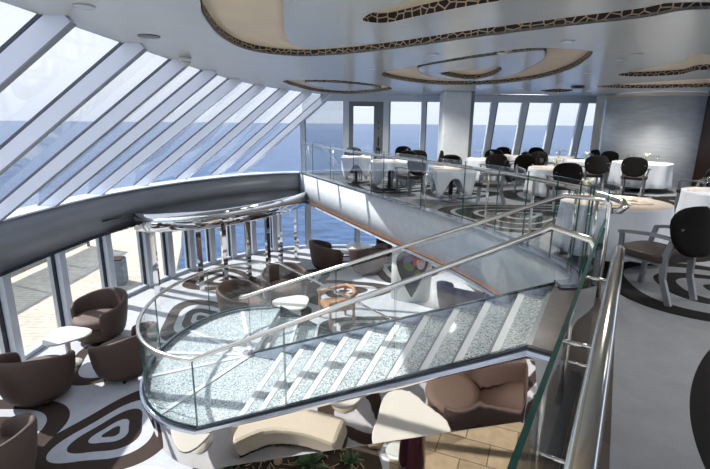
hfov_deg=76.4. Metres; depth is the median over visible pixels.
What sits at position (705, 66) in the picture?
trim
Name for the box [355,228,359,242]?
window frame
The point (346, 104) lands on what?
trim
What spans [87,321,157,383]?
armchair
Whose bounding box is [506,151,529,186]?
dining chair
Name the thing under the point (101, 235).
trim
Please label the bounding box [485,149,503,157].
dining chair
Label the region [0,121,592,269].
sea
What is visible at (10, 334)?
trim
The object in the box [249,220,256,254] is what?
window frame
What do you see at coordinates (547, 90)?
trim
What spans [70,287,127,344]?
armchair
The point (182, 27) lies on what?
ceiling
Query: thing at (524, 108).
trim
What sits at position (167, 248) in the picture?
trim
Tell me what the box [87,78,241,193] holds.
window frame
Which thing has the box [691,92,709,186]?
wall
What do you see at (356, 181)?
dining table
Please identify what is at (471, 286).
table
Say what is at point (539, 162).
dining chair
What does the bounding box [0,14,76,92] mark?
window frame
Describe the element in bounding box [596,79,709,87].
trim
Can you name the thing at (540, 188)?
tablecloth
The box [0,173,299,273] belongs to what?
beam
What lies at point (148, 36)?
recessed light
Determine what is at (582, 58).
trim
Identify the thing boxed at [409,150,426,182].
dining chair
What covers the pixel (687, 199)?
tablecloth
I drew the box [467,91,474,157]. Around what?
window frame
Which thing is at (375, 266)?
armchair
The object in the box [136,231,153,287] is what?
trim
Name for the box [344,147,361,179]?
dining chair
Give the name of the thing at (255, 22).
ceiling
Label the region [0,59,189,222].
window mullion
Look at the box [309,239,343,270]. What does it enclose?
armchair
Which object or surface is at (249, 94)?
window frame
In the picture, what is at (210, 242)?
window frame
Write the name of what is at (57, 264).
trim
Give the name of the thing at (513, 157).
tablecloth
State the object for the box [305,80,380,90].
trim
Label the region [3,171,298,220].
trim
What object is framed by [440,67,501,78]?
trim
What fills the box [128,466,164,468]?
table
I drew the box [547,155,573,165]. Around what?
tablecloth
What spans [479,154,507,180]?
dining chair
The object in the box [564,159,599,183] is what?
tablecloth
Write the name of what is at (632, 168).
dining chair
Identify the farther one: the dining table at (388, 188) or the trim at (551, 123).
the trim at (551, 123)
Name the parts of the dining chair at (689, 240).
leg, armrest, seat, seat frame, armrest, leg, backrest, leg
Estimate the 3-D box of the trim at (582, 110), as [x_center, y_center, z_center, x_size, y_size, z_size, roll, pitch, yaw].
[7.710,-3.405,15.674,0.509,2.670,0.140,1,14,0]
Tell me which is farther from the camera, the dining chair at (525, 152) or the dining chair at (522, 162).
the dining chair at (525, 152)
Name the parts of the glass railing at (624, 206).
post, glass panel, glass panel, post, glass panel, post, glass panel, handrail, glass panel, post, glass panel, post, glass panel, glass panel, post, glass panel, glass panel, post, glass panel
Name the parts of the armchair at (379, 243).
seat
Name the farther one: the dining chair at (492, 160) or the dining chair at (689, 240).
the dining chair at (492, 160)
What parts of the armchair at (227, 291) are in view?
seat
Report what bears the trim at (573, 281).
attached to the wall at (511, 269)
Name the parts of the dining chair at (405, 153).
backrest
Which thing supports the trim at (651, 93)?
attached to the wall at (702, 164)
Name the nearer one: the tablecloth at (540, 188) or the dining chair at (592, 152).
the tablecloth at (540, 188)
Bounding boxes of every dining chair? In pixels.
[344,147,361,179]
[373,147,394,176]
[391,150,416,186]
[395,146,410,155]
[395,155,426,195]
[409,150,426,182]
[438,150,443,165]
[439,155,461,196]
[475,160,511,205]
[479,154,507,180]
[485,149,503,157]
[497,147,510,154]
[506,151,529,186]
[513,154,535,195]
[520,151,547,173]
[528,147,543,153]
[535,152,555,165]
[545,163,582,209]
[575,149,599,158]
[579,155,608,192]
[599,151,618,185]
[616,206,709,306]
[619,157,650,196]
[674,169,709,212]
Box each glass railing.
[211,92,628,274]
[507,219,624,468]
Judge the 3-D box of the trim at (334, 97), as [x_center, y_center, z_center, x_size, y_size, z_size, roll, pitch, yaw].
[3.640,-4.592,15.267,9.600,0.220,0.100,1,14,0]
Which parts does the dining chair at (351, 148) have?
backrest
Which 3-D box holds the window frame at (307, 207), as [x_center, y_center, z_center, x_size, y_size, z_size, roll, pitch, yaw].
[-1.701,-0.438,16.425,0.230,1.870,0.325,1,14,0]
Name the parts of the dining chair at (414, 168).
leg, seat, leg, backrest, leg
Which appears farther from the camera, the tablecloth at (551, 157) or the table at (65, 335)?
the tablecloth at (551, 157)
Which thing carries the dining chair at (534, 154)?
on the floor at (660, 417)
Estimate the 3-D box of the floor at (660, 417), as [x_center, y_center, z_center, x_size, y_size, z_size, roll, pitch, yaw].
[5.964,0.144,6.862,16.070,0.060,21.118,1,14,0]
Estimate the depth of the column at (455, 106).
13.47 m
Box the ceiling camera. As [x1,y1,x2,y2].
[179,56,191,66]
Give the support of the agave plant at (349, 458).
on the soil bed
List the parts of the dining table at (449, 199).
leg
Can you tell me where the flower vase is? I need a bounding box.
[582,179,592,194]
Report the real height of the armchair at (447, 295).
0.931 m
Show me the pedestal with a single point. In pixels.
(412, 451)
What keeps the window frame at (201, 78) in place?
attached to the window
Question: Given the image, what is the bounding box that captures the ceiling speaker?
[571,85,584,88]
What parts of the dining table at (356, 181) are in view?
leg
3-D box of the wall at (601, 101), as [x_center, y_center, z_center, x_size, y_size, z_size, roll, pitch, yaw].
[8.206,-3.299,15.262,0.763,2.650,0.986,1,14,0]
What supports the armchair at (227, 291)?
on the floor at (97, 423)
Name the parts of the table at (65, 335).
leg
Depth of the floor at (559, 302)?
3.81 m
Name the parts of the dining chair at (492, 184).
leg, seat, armrest, leg, backrest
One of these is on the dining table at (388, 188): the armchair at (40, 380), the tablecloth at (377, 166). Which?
the tablecloth at (377, 166)
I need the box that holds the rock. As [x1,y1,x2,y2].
[368,443,383,449]
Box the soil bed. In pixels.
[193,445,381,468]
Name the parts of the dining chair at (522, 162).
leg, armrest, backrest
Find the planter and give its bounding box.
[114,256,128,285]
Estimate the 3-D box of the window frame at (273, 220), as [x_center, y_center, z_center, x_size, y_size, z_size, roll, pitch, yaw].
[-2.872,-0.332,15.952,0.284,1.870,0.344,1,14,0]
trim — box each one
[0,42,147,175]
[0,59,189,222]
[0,225,131,276]
[0,273,25,361]
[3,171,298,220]
[46,251,72,327]
[95,234,116,287]
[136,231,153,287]
[160,232,175,278]
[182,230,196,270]
[200,1,709,55]
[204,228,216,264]
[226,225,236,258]
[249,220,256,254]
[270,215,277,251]
[284,80,390,93]
[299,172,581,287]
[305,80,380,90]
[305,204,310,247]
[307,203,494,295]
[321,94,596,102]
[343,101,349,154]
[361,0,502,22]
[381,48,592,84]
[382,102,390,172]
[417,48,546,80]
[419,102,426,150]
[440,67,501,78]
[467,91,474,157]
[481,103,498,157]
[512,103,529,154]
[540,89,572,91]
[542,103,559,154]
[568,103,588,158]
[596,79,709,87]
[606,92,709,98]
[618,54,709,75]
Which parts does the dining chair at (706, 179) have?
leg, armrest, backrest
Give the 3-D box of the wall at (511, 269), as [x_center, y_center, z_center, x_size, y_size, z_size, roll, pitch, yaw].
[0.325,-0.367,10.435,4.537,0.890,11.183,1,14,0]
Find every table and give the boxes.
[42,326,91,366]
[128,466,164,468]
[272,295,308,329]
[346,242,371,249]
[347,165,364,183]
[380,170,398,190]
[438,179,461,202]
[464,281,483,292]
[626,188,648,191]
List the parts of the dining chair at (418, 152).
backrest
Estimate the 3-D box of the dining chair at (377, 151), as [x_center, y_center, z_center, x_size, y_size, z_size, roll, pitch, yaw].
[0.945,-2.296,14.454,0.746,0.984,0.650,3,14,10]
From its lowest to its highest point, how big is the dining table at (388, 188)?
0.735 m
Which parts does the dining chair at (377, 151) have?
backrest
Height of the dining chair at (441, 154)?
0.984 m
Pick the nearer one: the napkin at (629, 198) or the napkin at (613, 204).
the napkin at (613, 204)
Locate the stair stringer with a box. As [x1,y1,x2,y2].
[148,333,548,468]
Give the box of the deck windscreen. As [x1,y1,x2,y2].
[10,241,89,276]
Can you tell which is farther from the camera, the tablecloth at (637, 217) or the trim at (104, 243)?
the trim at (104, 243)
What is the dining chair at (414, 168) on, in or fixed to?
on the floor at (660, 417)
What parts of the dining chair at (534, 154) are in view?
backrest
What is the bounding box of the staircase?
[135,193,611,468]
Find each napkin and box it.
[612,203,633,205]
[626,197,637,201]
[630,201,654,204]
[687,188,708,191]
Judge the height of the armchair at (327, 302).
0.827 m
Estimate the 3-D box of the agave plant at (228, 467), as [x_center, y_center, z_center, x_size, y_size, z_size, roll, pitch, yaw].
[-1.636,3.014,5.847,0.406,0.184,0.383,1,14,0]
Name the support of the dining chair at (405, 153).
on the floor at (660, 417)
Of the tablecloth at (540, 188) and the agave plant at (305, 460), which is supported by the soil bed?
the agave plant at (305, 460)
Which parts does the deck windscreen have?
glass panel, glass panel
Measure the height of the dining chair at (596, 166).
0.984 m
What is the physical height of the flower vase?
0.250 m
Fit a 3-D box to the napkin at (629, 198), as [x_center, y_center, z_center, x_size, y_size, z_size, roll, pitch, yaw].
[3.624,-0.472,5.901,0.120,0.042,0.260,7,15,26]
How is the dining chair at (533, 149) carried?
on the floor at (660, 417)
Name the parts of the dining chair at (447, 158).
backrest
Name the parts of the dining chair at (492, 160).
backrest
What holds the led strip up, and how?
attached to the wall at (511, 269)
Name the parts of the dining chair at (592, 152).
backrest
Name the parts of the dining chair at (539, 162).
backrest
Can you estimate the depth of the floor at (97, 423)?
7.34 m
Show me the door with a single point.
(378, 106)
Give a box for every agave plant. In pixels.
[222,465,243,468]
[290,452,328,468]
[338,449,364,468]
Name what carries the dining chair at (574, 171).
on the floor at (660, 417)
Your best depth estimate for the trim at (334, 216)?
9.61 m
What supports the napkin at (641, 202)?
on the tablecloth at (637, 217)
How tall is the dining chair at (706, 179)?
0.984 m
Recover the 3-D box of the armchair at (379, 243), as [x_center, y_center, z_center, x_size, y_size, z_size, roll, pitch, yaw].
[1.176,0.410,15.043,1.084,0.931,1.194,-5,15,-20]
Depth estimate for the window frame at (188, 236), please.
13.74 m
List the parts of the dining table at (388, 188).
leg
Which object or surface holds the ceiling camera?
attached to the ceiling at (182, 27)
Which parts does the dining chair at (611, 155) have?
backrest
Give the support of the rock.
on the soil bed
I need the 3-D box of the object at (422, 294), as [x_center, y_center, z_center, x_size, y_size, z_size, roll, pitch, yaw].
[1.476,0.746,11.726,1.040,1.870,0.780,1,14,0]
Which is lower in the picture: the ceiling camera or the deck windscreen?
the deck windscreen
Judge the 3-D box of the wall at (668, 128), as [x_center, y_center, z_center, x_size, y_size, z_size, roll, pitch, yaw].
[9.103,-2.920,13.793,2.453,2.630,2.121,1,14,0]
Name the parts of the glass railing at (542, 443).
handrail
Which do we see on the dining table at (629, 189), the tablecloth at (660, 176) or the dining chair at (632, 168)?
the tablecloth at (660, 176)
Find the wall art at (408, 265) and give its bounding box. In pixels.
[396,251,427,296]
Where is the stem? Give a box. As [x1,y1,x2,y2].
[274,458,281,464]
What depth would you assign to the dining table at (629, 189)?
12.14 m
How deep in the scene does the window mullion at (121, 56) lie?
5.78 m
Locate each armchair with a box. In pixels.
[0,350,75,407]
[0,413,37,468]
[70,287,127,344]
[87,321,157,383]
[216,279,265,311]
[260,262,307,307]
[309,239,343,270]
[318,283,357,330]
[349,247,387,275]
[374,238,391,262]
[436,280,486,307]
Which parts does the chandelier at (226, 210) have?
post, post, plate, post, post, post, post, post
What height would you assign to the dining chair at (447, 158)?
0.984 m
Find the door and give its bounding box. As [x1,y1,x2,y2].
[350,101,383,172]
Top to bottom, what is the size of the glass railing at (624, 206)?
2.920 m
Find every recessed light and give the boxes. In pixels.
[72,3,95,9]
[137,34,159,38]
[561,40,574,42]
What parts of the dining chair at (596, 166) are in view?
seat, backrest, leg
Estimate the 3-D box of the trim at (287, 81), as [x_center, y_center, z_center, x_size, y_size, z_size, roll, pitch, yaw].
[-0.341,-4.097,12.477,2.757,0.085,4.720,1,14,0]
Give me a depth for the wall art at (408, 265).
11.29 m
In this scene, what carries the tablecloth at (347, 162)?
on the dining table at (356, 181)
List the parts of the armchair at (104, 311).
seat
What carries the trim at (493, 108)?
on the floor at (660, 417)
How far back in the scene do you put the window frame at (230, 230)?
15.00 m
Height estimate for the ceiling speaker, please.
0.070 m
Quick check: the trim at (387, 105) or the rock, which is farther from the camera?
the trim at (387, 105)
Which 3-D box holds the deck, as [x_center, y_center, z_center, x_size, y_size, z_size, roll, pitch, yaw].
[-10.772,2.446,8.864,10.500,0.230,28.000,1,14,0]
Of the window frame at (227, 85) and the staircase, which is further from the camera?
the window frame at (227, 85)
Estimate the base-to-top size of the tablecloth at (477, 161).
0.612 m
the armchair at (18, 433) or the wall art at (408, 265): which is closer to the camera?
the armchair at (18, 433)
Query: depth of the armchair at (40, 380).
6.97 m
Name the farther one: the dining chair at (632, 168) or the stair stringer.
the dining chair at (632, 168)
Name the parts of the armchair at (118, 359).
seat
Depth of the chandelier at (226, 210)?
12.40 m
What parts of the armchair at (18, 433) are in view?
seat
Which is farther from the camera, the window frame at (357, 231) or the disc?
the window frame at (357, 231)
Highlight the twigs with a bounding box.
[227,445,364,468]
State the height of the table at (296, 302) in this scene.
0.600 m
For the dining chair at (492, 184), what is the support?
on the floor at (660, 417)
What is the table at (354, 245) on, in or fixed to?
on the floor at (97, 423)
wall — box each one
[300,173,569,293]
[590,95,606,150]
[600,92,708,186]
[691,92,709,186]
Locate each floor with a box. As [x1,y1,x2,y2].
[0,248,523,468]
[310,173,709,468]
[532,285,614,468]
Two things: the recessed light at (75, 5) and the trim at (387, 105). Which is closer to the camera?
the recessed light at (75, 5)
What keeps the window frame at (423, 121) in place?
on the floor at (660, 417)
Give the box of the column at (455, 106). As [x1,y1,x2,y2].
[437,91,471,164]
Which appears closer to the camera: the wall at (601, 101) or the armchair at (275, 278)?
the armchair at (275, 278)
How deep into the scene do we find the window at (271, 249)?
15.86 m
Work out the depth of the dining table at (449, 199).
10.18 m
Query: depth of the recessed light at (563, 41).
5.23 m
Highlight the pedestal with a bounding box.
[398,436,425,468]
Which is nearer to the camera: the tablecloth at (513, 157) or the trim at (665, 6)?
the trim at (665, 6)
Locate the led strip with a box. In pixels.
[310,202,498,294]
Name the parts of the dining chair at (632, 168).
leg, seat, backrest, leg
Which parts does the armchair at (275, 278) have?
seat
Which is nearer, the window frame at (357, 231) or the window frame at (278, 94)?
the window frame at (278, 94)
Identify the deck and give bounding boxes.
[0,227,181,359]
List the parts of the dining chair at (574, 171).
leg, seat, backrest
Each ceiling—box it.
[0,0,709,96]
[202,0,709,89]
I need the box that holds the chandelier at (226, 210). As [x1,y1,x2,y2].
[102,189,306,294]
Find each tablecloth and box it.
[341,156,370,178]
[372,159,407,185]
[429,166,476,197]
[466,158,501,181]
[506,155,522,173]
[523,166,574,197]
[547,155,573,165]
[551,194,673,263]
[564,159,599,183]
[607,160,673,188]
[675,187,709,213]
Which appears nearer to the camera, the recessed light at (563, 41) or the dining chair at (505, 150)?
the recessed light at (563, 41)
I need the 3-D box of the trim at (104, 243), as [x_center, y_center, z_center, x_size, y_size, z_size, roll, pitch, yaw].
[-6.121,0.826,11.135,0.328,1.870,0.234,1,14,0]
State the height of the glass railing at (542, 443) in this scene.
1.350 m
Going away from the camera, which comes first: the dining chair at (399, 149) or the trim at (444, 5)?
the trim at (444, 5)
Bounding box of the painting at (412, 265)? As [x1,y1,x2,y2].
[403,255,424,274]
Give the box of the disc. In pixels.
[386,441,399,461]
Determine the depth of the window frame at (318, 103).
15.59 m
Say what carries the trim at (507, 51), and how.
attached to the ceiling at (182, 27)
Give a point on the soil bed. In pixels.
(371, 457)
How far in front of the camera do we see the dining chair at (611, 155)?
13.38 m
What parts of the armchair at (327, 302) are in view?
leg, leg, seat, backrest, leg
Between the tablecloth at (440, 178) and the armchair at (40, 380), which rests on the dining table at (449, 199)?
the tablecloth at (440, 178)

